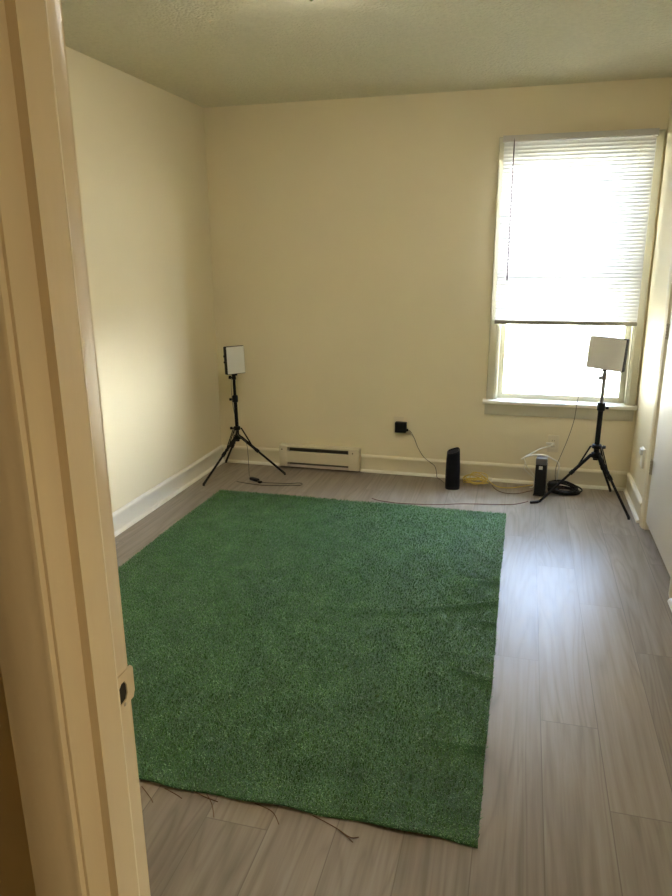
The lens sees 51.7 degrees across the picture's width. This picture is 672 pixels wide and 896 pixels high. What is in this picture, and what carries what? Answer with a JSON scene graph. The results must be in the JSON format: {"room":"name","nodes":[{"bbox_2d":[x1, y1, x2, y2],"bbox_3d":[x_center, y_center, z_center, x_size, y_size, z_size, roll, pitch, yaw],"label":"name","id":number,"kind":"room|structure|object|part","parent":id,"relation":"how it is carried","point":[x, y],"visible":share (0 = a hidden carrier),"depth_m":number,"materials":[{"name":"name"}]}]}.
{"room":"empty spare room","nodes":[
{"label":"empty spare room","id":0,"kind":"room"},
{"bbox_2d":[0,666,35,895],"bbox_3d":[-0.456,0.063,0.808,4.200,2.440,0.121,4,16,14],"label":"wall","id":1,"kind":"structure","parent":0,"point":[16,874],"depth_m":0.83,"materials":[{"name":"paint"}]},
{"bbox_2d":[0,0,150,895],"bbox_3d":[0.090,0.259,0.712,0.902,2.106,0.154,4,16,14],"label":"trim","id":2,"kind":"structure","parent":1,"relation":"attached to","point":[68,681],"depth_m":0.73,"materials":[{"name":"paint"}]},
{"bbox_3d":[-0.333,0.280,0.761,0.062,2.046,0.016,4,16,14],"label":"casing","id":3,"kind":"part","parent":2,"relation":"part of","materials":[{"name":"paint"}]},
{"bbox_3d":[-0.298,0.244,0.889,0.062,2.046,0.016,4,16,14],"label":"casing","id":4,"kind":"part","parent":2,"relation":"part of","materials":[{"name":"paint"}]},
{"bbox_3d":[-0.268,0.305,0.875,0.003,0.046,0.047,3,16,14],"label":"strike plate","id":5,"kind":"part","parent":2,"relation":"part of","materials":[{"name":"paint"}]},
{"bbox_2d":[66,46,221,512],"bbox_3d":[-1.419,-0.585,3.163,0.120,2.440,4.101,4,16,14],"label":"wall","id":6,"kind":"structure","parent":0,"point":[141,146],"depth_m":4.04,"materials":[{"name":"paint"}]},
{"bbox_2d":[112,445,223,536],"bbox_3d":[-1.356,0.554,3.389,0.030,0.125,3.961,4,16,14],"label":"baseboard","id":7,"kind":"structure","parent":6,"relation":"attached to","point":[146,503],"depth_m":4.36,"materials":[{"name":"beige paint"}]},
{"bbox_2d":[61,0,671,107],"bbox_3d":[-0.210,-1.438,1.385,4.200,0.140,6.340,4,16,14],"label":"ceiling","id":8,"kind":"structure","parent":0,"point":[203,53],"depth_m":3.22,"materials":[{"name":"beige paint"}]},
{"bbox_2d":[115,462,671,895],"bbox_3d":[-0.191,1.038,2.074,4.200,0.120,6.340,4,16,14],"label":"floor","id":9,"kind":"structure","parent":0,"point":[577,792],"depth_m":2.14,"materials":[{"name":"grey laminate"}]},
{"bbox_2d":[202,345,301,485],"bbox_3d":[-0.555,-0.234,4.740,0.722,0.908,0.558,4,16,14],"label":"stand","id":10,"kind":"object","parent":9,"relation":"on","point":[234,361],"visible":1,"depth_m":4.74,"materials":[{"name":"black metal"}]},
{"bbox_3d":[-0.759,0.008,5.035,0.026,0.277,0.309,-8,17,-25],"label":"leg","id":11,"kind":"part","parent":10,"relation":"part of","materials":[{"name":"black metal"}]},
{"bbox_2d":[226,346,244,373],"bbox_3d":[-0.680,-0.596,4.704,0.131,0.181,0.006,-11,16,-33],"label":"diffuser","id":12,"kind":"object","parent":10,"relation":"attached to","point":[235,361],"depth_m":4.70,"materials":[{"name":"white"}]},
{"bbox_3d":[-0.638,-0.161,4.800,0.062,0.736,0.212,-14,21,-41],"label":"cord","id":13,"kind":"part","parent":10,"relation":"part of","materials":[{"name":"grey plastic"}]},
{"bbox_3d":[-0.456,0.239,4.707,0.460,0.010,0.082,2,16,8],"label":"controller cord","id":14,"kind":"part","parent":10,"relation":"part of","materials":[{"name":"grey plastic"}]},
{"bbox_2d":[255,803,278,823],"bbox_3d":[-0.187,1.013,1.930,0.018,0.002,0.107,-15,21,-42],"label":"thread","id":15,"kind":"object","parent":9,"relation":"on","point":[255,803],"visible":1,"depth_m":1.94,"materials":[{"name":"brown"}]},
{"bbox_2d":[118,489,505,847],"bbox_3d":[-0.201,0.645,3.190,1.865,0.037,2.517,4,16,14],"label":"mat","id":16,"kind":"object","parent":9,"relation":"on","point":[325,657],"visible":0.87,"depth_m":2.67,"materials":[{"name":"green carpet"}]},
{"bbox_2d":[312,815,352,842],"bbox_3d":[-0.007,1.026,1.876,0.143,0.002,0.010,12,20,39],"label":"thread","id":17,"kind":"object","parent":9,"relation":"on","point":[312,815],"visible":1,"depth_m":1.88,"materials":[{"name":"brown"}]},
{"bbox_2d":[372,498,527,504],"bbox_3d":[0.710,0.339,4.327,0.979,0.004,0.099,1,16,5],"label":"cord","id":18,"kind":"object","parent":9,"relation":"on","point":[372,498],"visible":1,"depth_m":4.29,"materials":[{"name":"brown plastic"}]},
{"bbox_2d":[445,447,459,489],"bbox_3d":[0.769,0.133,4.566,0.096,0.272,0.096,1,16,7],"label":"router","id":19,"kind":"object","parent":9,"relation":"on","point":[452,473],"visible":1,"depth_m":4.53,"materials":[{"name":"black plastic"}]},
{"bbox_2d":[460,472,532,487],"bbox_3d":[1.038,0.209,4.647,0.564,0.076,0.150,4,16,14],"label":"cable","id":20,"kind":"object","parent":9,"relation":"on","point":[468,480],"visible":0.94,"depth_m":4.65,"materials":[{"name":"yellow plastic"}]},
{"bbox_2d":[492,485,532,493],"bbox_3d":[1.134,0.278,4.532,0.271,0.004,0.127,7,17,26],"label":"cord","id":21,"kind":"object","parent":9,"relation":"on","point":[492,485],"visible":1,"depth_m":4.49,"materials":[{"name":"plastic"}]},
{"bbox_2d":[533,456,547,496],"bbox_3d":[1.313,0.175,4.445,0.076,0.249,0.104,5,17,20],"label":"modem","id":22,"kind":"object","parent":9,"relation":"on","point":[541,461],"visible":0.88,"depth_m":4.40,"materials":[{"name":"black plastic"}]},
{"bbox_2d":[521,442,559,487],"bbox_3d":[1.330,0.127,4.532,0.242,0.292,0.211,4,16,14],"label":"cord","id":23,"kind":"object","parent":9,"relation":"on","point":[547,443],"visible":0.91,"depth_m":4.48,"materials":[{"name":"white plastic"}]},
{"bbox_2d":[547,480,582,494],"bbox_3d":[1.476,0.256,4.478,0.221,0.071,0.144,4,16,14],"label":"coiled cable","id":24,"kind":"object","parent":9,"relation":"on","point":[572,489],"visible":0.91,"depth_m":4.47,"materials":[{"name":"black plastic"}]},
{"bbox_2d":[530,335,629,519],"bbox_3d":[1.497,-0.161,4.194,0.563,1.030,0.514,4,16,14],"label":"stand","id":25,"kind":"object","parent":9,"relation":"on","point":[605,353],"visible":1,"depth_m":4.07,"materials":[{"name":"black metal"}]},
{"bbox_3d":[1.458,-0.137,4.241,0.066,0.764,0.224,-15,21,-43],"label":"cord","id":26,"kind":"part","parent":25,"relation":"part of","materials":[{"name":"grey plastic"}]},
{"bbox_3d":[1.683,0.153,4.356,0.026,0.323,0.308,13,20,39],"label":"leg","id":27,"kind":"part","parent":25,"relation":"part of","materials":[{"name":"black metal"}]},
{"bbox_2d":[586,336,626,371],"bbox_3d":[1.565,-0.547,4.023,0.216,0.184,0.006,17,21,42],"label":"diffuser","id":28,"kind":"object","parent":25,"relation":"attached to","point":[605,353],"depth_m":4.02,"materials":[{"name":"white"}]},
{"bbox_3d":[1.639,0.224,4.104,0.195,0.322,0.219,4,16,14],"label":"leg","id":29,"kind":"part","parent":25,"relation":"part of","materials":[{"name":"black metal"}]},
{"bbox_2d":[204,77,671,471],"bbox_3d":[0.590,-1.004,4.617,2.983,2.440,0.140,4,16,14],"label":"wall","id":30,"kind":"structure","parent":0,"point":[352,239],"depth_m":4.59,"materials":[{"name":"paint"}]},
{"bbox_2d":[222,445,279,465],"bbox_3d":[-0.633,0.055,5.162,0.478,0.125,0.030,4,16,14],"label":"baseboard","id":31,"kind":"structure","parent":30,"relation":"attached to","point":[239,454],"depth_m":5.16,"materials":[{"name":"beige paint"}]},
{"bbox_3d":[-0.634,0.108,5.170,0.478,0.019,0.017,4,16,14],"label":"shoe molding","id":32,"kind":"part","parent":31,"relation":"part of","materials":[{"name":"beige paint"}]},
{"bbox_2d":[279,443,360,470],"bbox_3d":[-0.117,0.064,5.001,0.595,0.158,0.068,4,16,14],"label":"baseboard heater","id":33,"kind":"object","parent":30,"relation":"attached to","point":[290,454],"visible":1,"depth_m":4.98,"materials":[{"name":"beige metal"}]},
{"bbox_3d":[-0.132,0.075,4.979,0.463,0.086,0.010,4,16,14],"label":"panel","id":34,"kind":"part","parent":33,"relation":"part of","materials":[{"name":"beige metal"}]},
{"bbox_2d":[393,417,403,432],"bbox_3d":[0.433,-0.160,4.818,0.070,0.115,0.008,4,16,14],"label":"wall outlet","id":35,"kind":"object","parent":30,"relation":"attached to","point":[401,419],"visible":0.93,"depth_m":4.81,"materials":[{"name":"beige plastic"}]},
{"bbox_2d":[395,421,443,482],"bbox_3d":[0.603,0.024,4.757,0.425,0.382,0.119,11,19,35],"label":"power adapter","id":36,"kind":"object","parent":35,"relation":"attached to","point":[400,427],"visible":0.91,"depth_m":4.78,"materials":[{"name":"black plastic"}]},
{"bbox_3d":[0.650,0.054,4.746,0.342,0.329,0.097,14,21,42],"label":"cord","id":37,"kind":"part","parent":36,"relation":"part of","materials":[{"name":"grey plastic"}]},
{"bbox_2d":[361,454,627,490],"bbox_3d":[1.040,0.163,4.728,1.784,0.125,0.030,4,16,14],"label":"baseboard","id":38,"kind":"structure","parent":30,"relation":"attached to","point":[411,466],"depth_m":4.72,"materials":[{"name":"beige paint"}]},
{"bbox_3d":[1.039,0.215,4.737,1.784,0.019,0.017,4,16,14],"label":"shoe molding","id":39,"kind":"part","parent":38,"relation":"part of","materials":[{"name":"beige paint"}]},
{"bbox_2d":[547,435,558,451],"bbox_3d":[1.433,-0.028,4.578,0.070,0.115,0.008,4,16,14],"label":"wall outlet","id":40,"kind":"object","parent":30,"relation":"attached to","point":[551,438],"visible":0.99,"depth_m":4.57,"materials":[{"name":"beige plastic"}]},
{"bbox_2d":[482,129,665,420],"bbox_3d":[1.446,-1.034,4.343,0.954,1.708,0.183,4,16,14],"label":"window","id":41,"kind":"structure","parent":30,"relation":"in","point":[622,407],"depth_m":4.43,"materials":[{"name":"beige paint"}]},
{"bbox_3d":[1.020,-1.095,4.386,0.060,1.605,0.021,4,16,14],"label":"casing","id":42,"kind":"part","parent":41,"relation":"part of","materials":[{"name":"beige paint"}]},
{"bbox_3d":[1.463,-0.719,4.453,0.797,0.836,0.032,4,16,14],"label":"sash","id":43,"kind":"part","parent":41,"relation":"part of","materials":[{"name":"glass"}]},
{"bbox_2d":[494,128,659,325],"bbox_3d":[1.416,-1.300,4.174,0.858,1.108,0.055,4,16,14],"label":"window blind","id":44,"kind":"object","parent":41,"relation":"attached to","point":[575,206],"visible":1,"depth_m":4.17,"materials":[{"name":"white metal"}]},
{"bbox_3d":[1.085,-1.309,4.257,0.001,1.060,0.002,4,16,14],"label":"ladder cord","id":45,"kind":"part","parent":44,"relation":"part of","materials":[{"name":"white fabric"}]},
{"bbox_3d":[1.422,-0.781,4.326,0.848,0.027,0.029,4,16,14],"label":"rail","id":46,"kind":"part","parent":44,"relation":"part of","materials":[{"name":"beige plastic"}]},
{"bbox_3d":[1.415,-1.288,4.172,0.001,1.060,0.002,4,16,14],"label":"ladder cord","id":47,"kind":"part","parent":44,"relation":"part of","materials":[{"name":"white fabric"}]},
{"bbox_3d":[1.414,-1.817,4.037,0.858,0.037,0.041,4,16,14],"label":"head rail","id":48,"kind":"part","parent":44,"relation":"part of","materials":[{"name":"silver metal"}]},
{"bbox_3d":[1.744,-1.266,4.086,0.001,1.060,0.002,4,16,14],"label":"ladder cord","id":49,"kind":"part","parent":44,"relation":"part of","materials":[{"name":"white fabric"}]},
{"bbox_3d":[1.431,-1.813,4.071,0.921,0.062,0.021,4,16,14],"label":"head casing","id":50,"kind":"part","parent":41,"relation":"part of","materials":[{"name":"beige paint"}]},
{"bbox_3d":[1.856,-1.041,4.170,0.052,1.605,0.021,4,16,14],"label":"casing","id":51,"kind":"part","parent":41,"relation":"part of","materials":[{"name":"beige paint"}]},
{"bbox_2d":[630,95,671,524],"bbox_3d":[1.725,-0.363,2.279,0.700,2.440,3.961,4,16,14],"label":"wall","id":52,"kind":"structure","parent":0,"point":[663,241],"depth_m":3.98,"materials":[{"name":"paint"}]},
{"bbox_2d":[623,472,641,522],"bbox_3d":[1.814,0.291,4.244,0.030,0.125,0.600,4,16,14],"label":"baseboard","id":53,"kind":"structure","parent":52,"relation":"attached to","point":[634,499],"depth_m":4.20,"materials":[{"name":"beige paint"}]},
{"bbox_3d":[1.808,0.342,4.260,0.017,0.019,0.600,4,16,14],"label":"shoe molding","id":54,"kind":"part","parent":53,"relation":"part of","materials":[{"name":"beige paint"}]},
{"bbox_2d":[639,446,645,468],"bbox_3d":[1.779,0.055,4.042,0.026,0.116,0.072,4,16,14],"label":"wall plate","id":55,"kind":"object","parent":52,"relation":"attached to","point":[642,449],"visible":1,"depth_m":4.01,"materials":[{"name":"beige paint"}]},
{"bbox_2d":[639,250,671,597],"bbox_3d":[1.669,-0.449,3.234,0.136,2.095,0.914,4,16,14],"label":"door","id":56,"kind":"structure","parent":52,"relation":"in","point":[657,517],"depth_m":3.57,"materials":[{"name":"paint"}]},
{"bbox_3d":[1.502,-0.313,2.860,0.016,2.036,0.062,4,16,14],"label":"casing","id":57,"kind":"part","parent":56,"relation":"part of","materials":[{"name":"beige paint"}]},
{"bbox_2d":[667,598,671,611],"bbox_3d":[1.179,0.934,1.950,0.030,0.125,2.391,4,16,14],"label":"baseboard","id":58,"kind":"structure","parent":52,"relation":"attached to","point":[669,601],"depth_m":3.05,"materials":[{"name":"beige paint"}]},
{"label":"outside","id":59,"kind":"structure","parent":0,"visible":0},
{"bbox_2d":[503,319,624,396],"bbox_3d":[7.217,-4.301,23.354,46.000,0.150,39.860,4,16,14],"label":"window pane","id":60,"kind":"structure","parent":59,"point":[539,359],"depth_m":13.95,"materials":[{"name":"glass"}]}
]}

